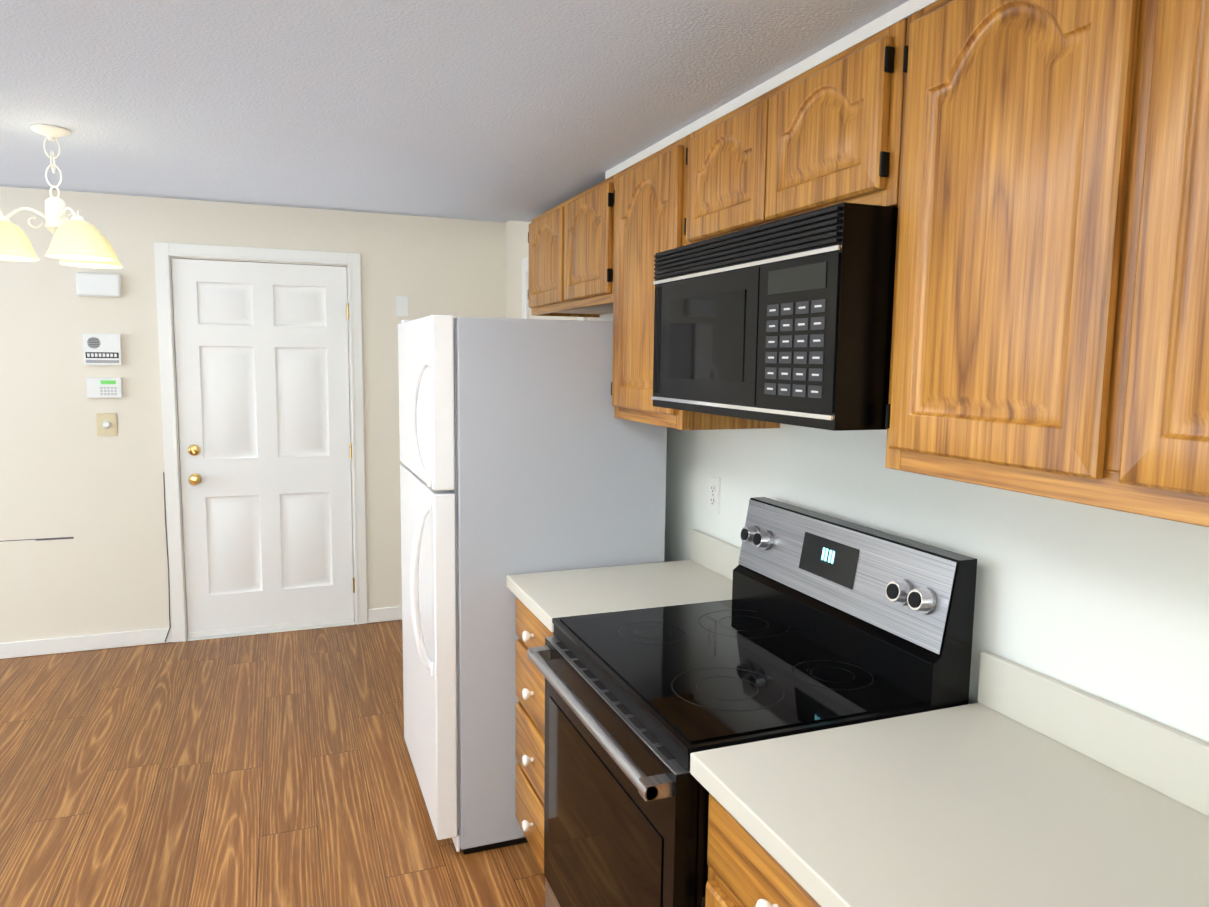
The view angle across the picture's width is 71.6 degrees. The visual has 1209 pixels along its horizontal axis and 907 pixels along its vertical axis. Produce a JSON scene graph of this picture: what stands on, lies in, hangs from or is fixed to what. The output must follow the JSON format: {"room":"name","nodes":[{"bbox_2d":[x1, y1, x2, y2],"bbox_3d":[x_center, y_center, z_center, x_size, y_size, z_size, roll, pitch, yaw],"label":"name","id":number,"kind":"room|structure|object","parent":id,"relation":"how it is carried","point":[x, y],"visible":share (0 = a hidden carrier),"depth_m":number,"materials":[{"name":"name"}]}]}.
{"room":"kitchen","nodes":[
{"label":"kitchen","id":0,"kind":"room"},
{"bbox_2d":[0,186,505,642],"bbox_3d":[-2.828,-0.142,4.407,4.910,2.400,0.120,-2,7,-21],"label":"wall","id":1,"kind":"structure","parent":0,"point":[66,470],"depth_m":4.45,"materials":[{"name":"beige paint"}]},
{"bbox_2d":[0,537,73,541],"bbox_3d":[-3.042,0.452,4.327,0.520,0.010,0.001,-2,7,-21],"label":"scuff","id":2,"kind":"object","parent":1,"relation":"attached to","point":[44,539],"visible":1,"depth_m":4.38,"materials":[{"name":"grey"}]},
{"bbox_2d":[0,627,172,658],"bbox_3d":[-3.688,1.043,4.136,2.783,0.084,0.018,-2,7,-21],"label":"baseboard","id":3,"kind":"structure","parent":1,"relation":"attached to","point":[76,643],"depth_m":4.48,"materials":[{"name":"white wood"}]},
{"bbox_2d":[76,272,121,296],"bbox_3d":[-2.607,-0.869,4.323,0.200,0.120,0.035,-2,7,-21],"label":"door chime","id":4,"kind":"object","parent":1,"relation":"attached to","point":[98,284],"visible":0.98,"depth_m":4.31,"materials":[{"name":"white plastic"}]},
{"bbox_2d":[82,333,121,364],"bbox_3d":[-2.612,-0.541,4.361,0.170,0.160,0.031,-2,7,-21],"label":"intercom","id":5,"kind":"object","parent":1,"relation":"attached to","point":[102,349],"visible":1,"depth_m":4.35,"materials":[{"name":"white plastic"}]},
{"bbox_2d":[86,378,121,397],"bbox_3d":[-2.615,-0.344,4.385,0.156,0.103,0.028,-2,7,-21],"label":"keypad","id":6,"kind":"object","parent":1,"relation":"attached to","point":[104,387],"visible":1,"depth_m":4.37,"materials":[{"name":"white plastic"}]},
{"bbox_2d":[96,413,117,435],"bbox_3d":[-2.618,-0.151,4.407,0.094,0.120,0.027,-2,7,-21],"label":"dimmer switch","id":7,"kind":"object","parent":1,"relation":"attached to","point":[106,424],"visible":1,"depth_m":4.41,"materials":[{"name":"beige plastic"}]},
{"bbox_2d":[163,472,170,641],"bbox_3d":[-2.401,0.569,4.575,0.038,0.939,0.021,-2,7,-21],"label":"cord","id":8,"kind":"object","parent":1,"relation":"attached to","point":[167,556],"visible":0.98,"depth_m":4.59,"materials":[{"name":"grey plastic"}]},
{"bbox_2d":[154,242,367,641],"bbox_3d":[-1.902,-0.051,4.737,1.042,2.168,0.094,-2,7,-21],"label":"door frame","id":9,"kind":"structure","parent":1,"relation":"attached to","point":[163,251],"depth_m":4.62,"materials":[{"name":"white wood"}]},
{"bbox_2d":[171,258,354,637],"bbox_3d":[-1.886,-0.014,4.710,0.898,2.078,0.111,-2,7,-21],"label":"entry door","id":10,"kind":"structure","parent":1,"relation":"in","point":[262,365],"depth_m":4.72,"materials":[{"name":"white paint"}]},
{"bbox_2d":[367,606,401,622],"bbox_3d":[-1.032,0.961,5.157,0.824,0.084,0.018,-2,7,-21],"label":"baseboard","id":11,"kind":"structure","parent":1,"relation":"attached to","point":[387,613],"depth_m":5.04,"materials":[{"name":"white wood"}]},
{"bbox_2d":[396,296,407,315],"bbox_3d":[-1.181,-0.860,4.893,0.070,0.116,0.006,-2,7,-21],"label":"switch plate","id":12,"kind":"object","parent":1,"relation":"attached to","point":[401,305],"visible":1,"depth_m":4.89,"materials":[{"name":"white plastic"}]},
{"bbox_2d":[0,183,508,221],"bbox_3d":[-2.561,-1.288,3.619,4.910,0.060,1.485,-2,7,-21],"label":"crown molding","id":13,"kind":"structure","parent":0,"point":[215,200],"depth_m":4.51,"materials":[{"name":"white wood"}]},
{"bbox_2d":[0,620,544,906],"bbox_3d":[-1.463,1.496,0.984,4.910,0.060,7.760,-2,7,-21],"label":"floor","id":14,"kind":"structure","parent":0,"point":[269,770],"depth_m":3.11,"materials":[{"name":"wood"}]},
{"bbox_2d":[398,315,666,854],"bbox_3d":[-0.326,0.384,3.030,0.837,1.723,0.765,-2,7,-21],"label":"refrigerator","id":15,"kind":"object","parent":14,"relation":"on","point":[523,450],"visible":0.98,"depth_m":2.63,"materials":[{"name":"grey metal"}]},
{"bbox_2d":[516,597,554,871],"bbox_3d":[0.073,0.868,2.564,0.670,0.874,0.464,-2,7,-21],"label":"drawer bank","id":16,"kind":"object","parent":14,"relation":"on","point":[532,630],"visible":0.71,"depth_m":2.47,"materials":[{"name":"brown wood"}]},
{"bbox_2d":[506,529,740,631],"bbox_3d":[0.085,0.361,2.509,0.657,0.143,0.468,-2,7,-21],"label":"countertop","id":17,"kind":"structure","parent":16,"relation":"on","point":[704,573],"depth_m":2.51,"materials":[{"name":"beige laminate"}]},
{"bbox_2d":[527,497,976,906],"bbox_3d":[0.258,0.773,1.945,0.698,1.205,0.780,-2,7,-21],"label":"range","id":18,"kind":"object","parent":14,"relation":"on","point":[818,621],"visible":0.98,"depth_m":1.79,"materials":[{"name":"metal"}]},
{"bbox_2d":[702,794,820,906],"bbox_3d":[0.933,1.127,0.346,0.670,0.874,2.728,-2,7,-21],"label":"base cabinet","id":19,"kind":"object","parent":14,"relation":"on","point":[746,868],"visible":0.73,"depth_m":1.33,"materials":[{"name":"brown wood"}]},
{"bbox_2d":[690,651,1208,906],"bbox_3d":[0.942,0.619,0.300,0.657,0.143,2.713,-2,7,-21],"label":"countertop","id":20,"kind":"structure","parent":19,"relation":"on","point":[1017,785],"depth_m":1.28,"materials":[{"name":"beige laminate"}]},
{"bbox_2d":[0,0,908,221],"bbox_3d":[-1.167,-0.761,0.034,4.910,0.274,6.275,-2,7,-21],"label":"ceiling","id":21,"kind":"structure","parent":0,"point":[521,110],"depth_m":1.90,"materials":[{"name":"white paint"}]},
{"bbox_2d":[0,124,122,267],"bbox_3d":[-1.524,-0.703,2.278,0.354,0.349,0.370,-2,7,-21],"label":"chandelier","id":22,"kind":"object","parent":21,"relation":"hanging from","point":[78,240],"visible":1,"depth_m":2.24,"materials":[{"name":"white glass"}]},
{"bbox_2d":[506,220,1208,742],"bbox_3d":[0.823,0.210,1.667,0.120,2.400,7.660,-2,7,-21],"label":"wall","id":23,"kind":"structure","parent":0,"point":[1112,606],"depth_m":1.59,"materials":[{"name":"white paint"}]},
{"bbox_2d":[522,256,586,320],"bbox_3d":[-0.281,-0.016,4.330,0.018,2.050,1.040,-2,7,-21],"label":"trim","id":24,"kind":"structure","parent":23,"relation":"attached to","point":[525,265],"depth_m":4.65,"materials":[{"name":"white wood"}]},
{"bbox_2d":[528,173,617,317],"bbox_3d":[-0.004,-0.730,3.120,0.324,0.395,0.956,-2,7,-21],"label":"upper cabinet","id":25,"kind":"object","parent":23,"relation":"attached to","point":[571,256],"visible":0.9,"depth_m":2.97,"materials":[{"name":"brown wood"}]},
{"bbox_2d":[611,134,779,429],"bbox_3d":[0.256,-0.470,2.466,0.324,0.760,0.491,-2,7,-21],"label":"upper cabinet","id":26,"kind":"object","parent":23,"relation":"attached to","point":[650,198],"visible":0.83,"depth_m":2.39,"materials":[{"name":"brown wood"}]},
{"bbox_2d":[707,475,720,513],"bbox_3d":[0.352,0.133,2.705,0.008,0.116,0.072,-2,7,-21],"label":"electrical outlet","id":27,"kind":"object","parent":23,"relation":"attached to","point":[714,483],"visible":1,"depth_m":2.70,"materials":[{"name":"white plastic"}]},
{"bbox_2d":[684,18,907,244],"bbox_3d":[0.491,-0.626,1.841,0.324,0.305,0.796,-2,7,-21],"label":"upper cabinet","id":28,"kind":"object","parent":23,"relation":"attached to","point":[827,133],"visible":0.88,"depth_m":1.64,"materials":[{"name":"brown wood"}]},
{"bbox_2d":[651,202,897,430],"bbox_3d":[0.449,-0.276,1.849,0.413,0.386,0.760,-2,7,-21],"label":"microwave","id":29,"kind":"object","parent":28,"relation":"attached to","point":[788,320],"visible":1,"depth_m":1.57,"materials":[{"name":"black plastic"}]},
{"bbox_2d":[885,0,1208,526],"bbox_3d":[0.791,-0.309,1.087,0.324,0.760,0.878,-2,7,-21],"label":"upper cabinet","id":30,"kind":"object","parent":23,"relation":"attached to","point":[1050,330],"visible":0.98,"depth_m":1.13,"materials":[{"name":"brown wood"}]},
{"bbox_2d":[605,0,937,178],"bbox_3d":[0.745,-0.674,0.810,0.018,0.024,4.080,-2,7,-21],"label":"trim","id":31,"kind":"structure","parent":30,"relation":"attached to","point":[888,19],"depth_m":1.72,"materials":[{"name":"white wood"}]}
]}

